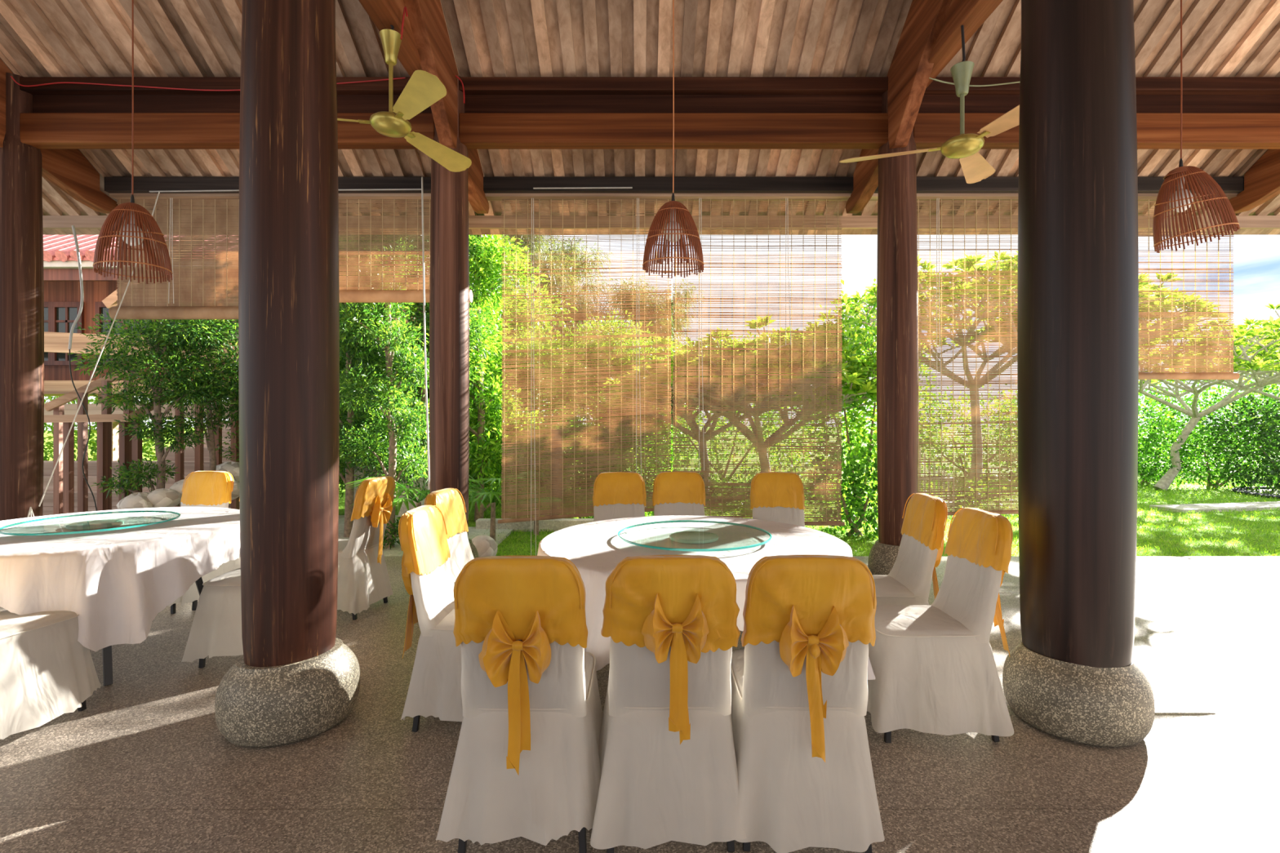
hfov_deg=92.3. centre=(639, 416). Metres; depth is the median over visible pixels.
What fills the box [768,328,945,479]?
leafy shrub
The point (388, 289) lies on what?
bamboo blind
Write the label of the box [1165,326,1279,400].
frangipani tree
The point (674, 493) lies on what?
banquet chair
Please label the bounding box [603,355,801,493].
frangipani tree
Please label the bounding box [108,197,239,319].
bamboo blind
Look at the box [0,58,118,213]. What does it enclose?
rafter
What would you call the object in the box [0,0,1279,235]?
ceiling
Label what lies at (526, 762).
banquet chair
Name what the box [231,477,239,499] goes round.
rock
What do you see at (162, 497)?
rock
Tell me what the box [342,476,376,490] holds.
palm plant
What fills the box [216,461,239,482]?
rock
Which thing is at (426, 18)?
rafter
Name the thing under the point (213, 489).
banquet chair
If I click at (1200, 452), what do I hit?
clipped hedge
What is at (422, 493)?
palm plant
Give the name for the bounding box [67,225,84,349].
hose
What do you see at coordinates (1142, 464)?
leafy shrub
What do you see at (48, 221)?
trim
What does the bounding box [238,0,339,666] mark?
wooden column
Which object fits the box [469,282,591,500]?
tree
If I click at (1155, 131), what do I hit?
tie beam
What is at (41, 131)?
tie beam
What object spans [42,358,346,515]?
fence
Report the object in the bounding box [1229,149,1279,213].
rafter
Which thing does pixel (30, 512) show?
tassel
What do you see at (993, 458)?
bamboo blind
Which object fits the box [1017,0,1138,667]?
wooden column
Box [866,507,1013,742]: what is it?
banquet chair
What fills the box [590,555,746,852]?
banquet chair
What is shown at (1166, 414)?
leafy shrub
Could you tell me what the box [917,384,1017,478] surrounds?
leafy shrub
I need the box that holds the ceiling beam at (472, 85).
[459,76,888,94]
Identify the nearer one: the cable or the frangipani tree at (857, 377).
the cable
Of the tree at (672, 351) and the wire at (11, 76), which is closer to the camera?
the wire at (11, 76)
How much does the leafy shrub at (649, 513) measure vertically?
0.500 m
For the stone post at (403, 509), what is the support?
on the trim at (341, 517)
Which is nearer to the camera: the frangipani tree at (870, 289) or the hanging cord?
the hanging cord
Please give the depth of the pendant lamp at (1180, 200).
3.89 m
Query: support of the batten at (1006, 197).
attached to the purlin
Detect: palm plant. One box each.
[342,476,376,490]
[392,475,430,515]
[468,471,552,541]
[468,478,487,498]
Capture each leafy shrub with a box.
[43,395,194,460]
[338,311,414,488]
[395,324,581,490]
[504,497,653,518]
[536,356,702,475]
[578,467,832,505]
[640,335,817,479]
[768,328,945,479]
[805,278,877,524]
[807,435,878,538]
[820,474,1017,511]
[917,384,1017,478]
[919,451,954,519]
[991,386,1183,474]
[997,448,1017,478]
[1137,375,1279,468]
[1198,395,1279,491]
[1213,340,1279,462]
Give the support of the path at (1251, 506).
on the ground at (341, 501)
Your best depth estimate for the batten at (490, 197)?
5.86 m
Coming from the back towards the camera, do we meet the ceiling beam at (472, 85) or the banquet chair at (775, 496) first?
the ceiling beam at (472, 85)
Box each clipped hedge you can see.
[1137,411,1279,489]
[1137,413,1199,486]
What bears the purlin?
on the rafter at (1262, 180)
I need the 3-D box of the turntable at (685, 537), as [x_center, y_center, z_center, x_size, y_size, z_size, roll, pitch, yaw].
[0.287,0.639,3.276,0.812,0.034,0.812,0,0,0]
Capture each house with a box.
[43,235,238,460]
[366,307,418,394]
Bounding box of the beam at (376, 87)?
[19,76,410,94]
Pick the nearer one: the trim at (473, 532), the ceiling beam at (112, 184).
the ceiling beam at (112, 184)
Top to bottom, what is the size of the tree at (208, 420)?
2.950 m
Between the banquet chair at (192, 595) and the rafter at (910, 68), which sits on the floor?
the banquet chair at (192, 595)
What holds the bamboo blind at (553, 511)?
hanging from the batten at (490, 197)
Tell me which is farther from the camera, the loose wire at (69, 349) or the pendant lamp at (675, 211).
the loose wire at (69, 349)
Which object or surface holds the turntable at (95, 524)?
on the tablecloth at (117, 582)
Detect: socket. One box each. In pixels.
[130,208,134,224]
[670,208,675,221]
[1177,173,1184,189]
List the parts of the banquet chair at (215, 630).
leg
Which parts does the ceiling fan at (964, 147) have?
blade, rod, motor, blade, blade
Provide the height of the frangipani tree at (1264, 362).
3.748 m
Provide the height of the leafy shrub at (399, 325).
4.149 m
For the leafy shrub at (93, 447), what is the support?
on the ground at (341, 501)
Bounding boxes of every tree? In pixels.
[66,304,238,506]
[142,304,239,471]
[214,235,364,462]
[338,235,413,537]
[338,238,429,498]
[338,240,429,549]
[339,235,500,493]
[407,235,559,521]
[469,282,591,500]
[487,235,595,385]
[516,309,693,496]
[533,235,622,448]
[595,275,677,419]
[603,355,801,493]
[626,313,921,471]
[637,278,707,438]
[803,250,1186,504]
[973,273,1227,345]
[1138,303,1279,490]
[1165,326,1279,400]
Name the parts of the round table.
leg, leg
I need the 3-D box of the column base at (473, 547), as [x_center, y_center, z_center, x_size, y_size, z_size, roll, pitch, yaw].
[-1.566,1.226,5.050,0.472,0.387,0.456,0,0,0]
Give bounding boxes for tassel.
[26,506,34,517]
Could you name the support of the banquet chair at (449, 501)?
on the floor
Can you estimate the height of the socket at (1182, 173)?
0.138 m
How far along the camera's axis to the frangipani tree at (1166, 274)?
9.18 m
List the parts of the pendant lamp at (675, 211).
lamp shade, cord, bulb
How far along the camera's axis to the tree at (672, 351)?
11.12 m
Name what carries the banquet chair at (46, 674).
on the floor
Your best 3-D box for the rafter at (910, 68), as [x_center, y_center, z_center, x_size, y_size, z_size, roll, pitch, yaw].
[2.062,-3.466,3.759,0.110,3.023,4.518,0,0,0]
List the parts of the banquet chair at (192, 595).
leg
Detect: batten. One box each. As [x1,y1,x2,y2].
[109,193,431,199]
[484,193,851,200]
[869,193,1238,200]
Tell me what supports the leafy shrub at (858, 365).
on the ground at (341, 501)
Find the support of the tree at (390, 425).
on the ground at (341, 501)
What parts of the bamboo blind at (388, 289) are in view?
slat panel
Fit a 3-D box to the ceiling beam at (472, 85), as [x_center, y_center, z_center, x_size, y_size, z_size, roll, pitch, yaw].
[0.275,-2.692,5.030,3.475,0.105,0.120,0,0,0]
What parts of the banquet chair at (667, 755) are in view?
leg, leg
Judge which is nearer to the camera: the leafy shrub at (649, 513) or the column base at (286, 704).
the column base at (286, 704)
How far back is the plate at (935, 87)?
4.97 m
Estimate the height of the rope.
2.852 m
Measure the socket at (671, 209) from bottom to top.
0.124 m
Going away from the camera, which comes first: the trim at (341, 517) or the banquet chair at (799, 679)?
the banquet chair at (799, 679)
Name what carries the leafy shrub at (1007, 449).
on the ground at (341, 501)
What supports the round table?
on the floor
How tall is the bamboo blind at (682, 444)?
3.205 m
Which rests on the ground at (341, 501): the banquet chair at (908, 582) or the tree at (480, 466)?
the tree at (480, 466)
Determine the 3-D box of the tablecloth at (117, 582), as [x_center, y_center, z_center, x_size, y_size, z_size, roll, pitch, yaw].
[-3.252,0.905,3.663,1.693,0.496,1.688,0,0,-7]
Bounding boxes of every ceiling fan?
[337,6,471,172]
[839,24,1019,183]
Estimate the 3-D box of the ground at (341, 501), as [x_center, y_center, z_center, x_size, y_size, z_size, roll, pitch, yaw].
[0.000,1.697,47.970,120.000,0.445,84.060,0,0,0]
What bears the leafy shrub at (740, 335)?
on the ground at (341, 501)
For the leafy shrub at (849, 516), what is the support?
on the ground at (341, 501)
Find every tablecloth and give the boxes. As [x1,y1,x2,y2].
[0,506,240,652]
[537,515,875,679]
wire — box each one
[10,75,405,90]
[69,349,97,511]
[455,75,465,103]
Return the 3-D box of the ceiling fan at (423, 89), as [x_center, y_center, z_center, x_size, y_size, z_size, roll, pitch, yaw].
[-1.738,-2.251,4.051,1.275,0.826,1.309,0,0,0]
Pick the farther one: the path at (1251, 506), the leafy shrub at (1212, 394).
the leafy shrub at (1212, 394)
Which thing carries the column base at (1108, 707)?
on the floor
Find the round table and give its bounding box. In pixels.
[102,577,203,685]
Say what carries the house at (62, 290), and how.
on the ground at (341, 501)
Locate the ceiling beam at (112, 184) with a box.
[104,177,431,193]
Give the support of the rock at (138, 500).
on the trim at (341, 517)
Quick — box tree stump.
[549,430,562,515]
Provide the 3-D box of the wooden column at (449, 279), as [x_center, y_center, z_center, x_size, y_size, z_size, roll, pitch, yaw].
[-1.562,-0.842,5.051,0.314,3.828,0.314,0,0,28]
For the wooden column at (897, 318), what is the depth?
4.92 m
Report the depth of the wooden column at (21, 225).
4.96 m
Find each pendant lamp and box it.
[93,0,173,284]
[642,0,704,278]
[1152,0,1239,253]
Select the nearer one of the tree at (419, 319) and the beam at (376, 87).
the beam at (376, 87)
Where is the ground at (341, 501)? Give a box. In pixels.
[44,426,1279,556]
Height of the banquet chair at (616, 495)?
0.978 m
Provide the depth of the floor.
2.50 m
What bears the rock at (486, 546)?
on the floor
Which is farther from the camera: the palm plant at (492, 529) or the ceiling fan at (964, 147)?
the palm plant at (492, 529)
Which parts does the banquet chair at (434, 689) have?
leg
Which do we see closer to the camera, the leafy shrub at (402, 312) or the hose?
the hose
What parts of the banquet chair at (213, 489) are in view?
leg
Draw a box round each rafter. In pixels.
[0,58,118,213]
[403,0,488,213]
[844,0,951,213]
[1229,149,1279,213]
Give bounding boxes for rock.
[116,492,155,509]
[146,488,182,507]
[168,479,186,494]
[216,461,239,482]
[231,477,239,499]
[471,534,497,557]
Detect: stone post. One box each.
[345,453,372,504]
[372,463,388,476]
[397,457,428,526]
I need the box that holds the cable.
[928,77,1020,86]
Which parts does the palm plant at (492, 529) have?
stem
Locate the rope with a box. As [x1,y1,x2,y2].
[38,191,159,506]
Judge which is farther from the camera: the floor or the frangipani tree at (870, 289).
the frangipani tree at (870, 289)
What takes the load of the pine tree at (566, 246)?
on the ground at (341, 501)
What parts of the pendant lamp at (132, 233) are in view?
cord, lamp shade, bulb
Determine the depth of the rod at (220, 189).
5.78 m
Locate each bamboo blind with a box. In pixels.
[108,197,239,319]
[338,199,472,302]
[497,197,671,555]
[672,199,844,525]
[916,198,1018,515]
[1137,199,1239,379]
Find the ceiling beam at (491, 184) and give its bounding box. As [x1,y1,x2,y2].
[483,177,853,193]
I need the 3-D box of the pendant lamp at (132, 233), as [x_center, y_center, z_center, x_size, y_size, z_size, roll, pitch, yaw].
[-3.238,-2.163,3.935,0.395,2.557,0.395,0,0,-34]
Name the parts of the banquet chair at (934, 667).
leg, leg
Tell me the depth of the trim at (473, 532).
7.40 m
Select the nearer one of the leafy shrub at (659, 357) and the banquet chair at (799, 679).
the banquet chair at (799, 679)
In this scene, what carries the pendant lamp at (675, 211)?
hanging from the ceiling
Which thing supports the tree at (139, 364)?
on the trim at (341, 517)
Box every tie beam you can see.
[19,112,434,149]
[459,112,888,149]
[913,112,1279,149]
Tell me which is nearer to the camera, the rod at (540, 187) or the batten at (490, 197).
the rod at (540, 187)
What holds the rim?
on the ground at (341, 501)
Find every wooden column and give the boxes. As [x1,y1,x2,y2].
[0,72,44,520]
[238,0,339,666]
[429,75,469,534]
[876,90,918,546]
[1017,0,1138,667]
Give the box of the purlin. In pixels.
[873,177,1244,193]
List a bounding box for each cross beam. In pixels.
[358,0,422,76]
[925,0,1003,88]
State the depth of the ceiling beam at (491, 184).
5.80 m
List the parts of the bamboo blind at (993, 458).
pull cord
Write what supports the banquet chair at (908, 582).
on the floor
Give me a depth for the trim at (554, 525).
7.85 m
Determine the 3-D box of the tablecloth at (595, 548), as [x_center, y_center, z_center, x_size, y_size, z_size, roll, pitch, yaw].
[0.281,0.905,3.276,1.686,0.496,1.680,0,0,1]
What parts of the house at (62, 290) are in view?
pane, pane, balcony rail, pane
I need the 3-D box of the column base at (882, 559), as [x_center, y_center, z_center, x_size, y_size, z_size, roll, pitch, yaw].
[2.115,1.226,5.050,0.459,0.387,0.469,0,0,0]
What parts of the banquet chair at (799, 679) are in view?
leg, leg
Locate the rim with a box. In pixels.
[1231,486,1279,499]
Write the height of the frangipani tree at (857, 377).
2.939 m
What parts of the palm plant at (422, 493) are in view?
stem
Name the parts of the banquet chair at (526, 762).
leg, leg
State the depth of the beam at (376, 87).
4.97 m
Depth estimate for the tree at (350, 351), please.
7.32 m
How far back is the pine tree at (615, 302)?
24.29 m
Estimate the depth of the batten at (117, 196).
5.86 m
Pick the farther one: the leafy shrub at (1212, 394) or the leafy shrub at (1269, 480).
the leafy shrub at (1212, 394)
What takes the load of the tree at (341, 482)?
on the ground at (341, 501)
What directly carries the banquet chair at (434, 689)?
on the floor
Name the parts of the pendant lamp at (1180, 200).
cord, bulb, lamp shade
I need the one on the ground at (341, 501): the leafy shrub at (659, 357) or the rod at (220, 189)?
the leafy shrub at (659, 357)
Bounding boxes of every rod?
[149,189,239,191]
[337,188,421,190]
[533,186,632,188]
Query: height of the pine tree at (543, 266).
9.107 m
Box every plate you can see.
[924,76,955,94]
[967,76,1020,94]
[1135,76,1279,94]
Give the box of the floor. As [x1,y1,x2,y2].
[0,556,1279,852]
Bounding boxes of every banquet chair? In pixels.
[0,610,101,739]
[167,471,233,613]
[179,497,240,610]
[181,568,243,668]
[337,475,395,620]
[398,505,463,732]
[424,488,474,583]
[435,555,603,852]
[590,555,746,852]
[592,471,646,521]
[652,471,705,515]
[730,555,884,852]
[750,471,805,527]
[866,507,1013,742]
[872,493,947,605]
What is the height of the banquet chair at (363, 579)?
0.972 m
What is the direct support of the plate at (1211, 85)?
attached to the ceiling
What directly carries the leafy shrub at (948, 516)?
on the ground at (341, 501)
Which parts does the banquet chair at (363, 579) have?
leg, leg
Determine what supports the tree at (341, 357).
on the trim at (341, 517)
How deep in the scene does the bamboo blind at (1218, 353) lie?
5.94 m
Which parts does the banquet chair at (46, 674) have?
leg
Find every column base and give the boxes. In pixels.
[214,637,359,746]
[467,538,479,558]
[867,540,899,575]
[1002,641,1155,746]
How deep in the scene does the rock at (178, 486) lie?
7.08 m
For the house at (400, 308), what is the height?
5.764 m
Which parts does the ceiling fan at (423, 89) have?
blade, rod, motor, red wire, blade, blade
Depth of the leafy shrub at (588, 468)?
10.18 m
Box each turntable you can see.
[0,510,180,535]
[617,520,771,551]
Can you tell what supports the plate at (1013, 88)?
attached to the wooden column
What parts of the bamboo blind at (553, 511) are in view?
pull cord, pull cord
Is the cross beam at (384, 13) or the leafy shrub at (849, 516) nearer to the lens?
the cross beam at (384, 13)
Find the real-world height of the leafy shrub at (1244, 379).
4.671 m
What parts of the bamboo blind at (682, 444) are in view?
pull cord, pull cord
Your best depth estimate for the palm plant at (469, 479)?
6.60 m
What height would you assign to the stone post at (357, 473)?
1.010 m
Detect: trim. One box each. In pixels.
[42,215,1279,228]
[337,515,399,551]
[383,526,513,556]
[475,518,593,531]
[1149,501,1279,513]
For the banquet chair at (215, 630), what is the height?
0.978 m
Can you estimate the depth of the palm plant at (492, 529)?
6.86 m
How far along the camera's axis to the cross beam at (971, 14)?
4.08 m
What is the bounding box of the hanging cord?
[421,176,430,489]
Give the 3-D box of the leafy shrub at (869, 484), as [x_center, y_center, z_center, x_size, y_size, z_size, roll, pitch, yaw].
[4.496,1.214,9.614,3.463,0.680,0.959,0,0,0]
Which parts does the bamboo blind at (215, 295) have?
pull cord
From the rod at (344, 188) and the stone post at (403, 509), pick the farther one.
the stone post at (403, 509)

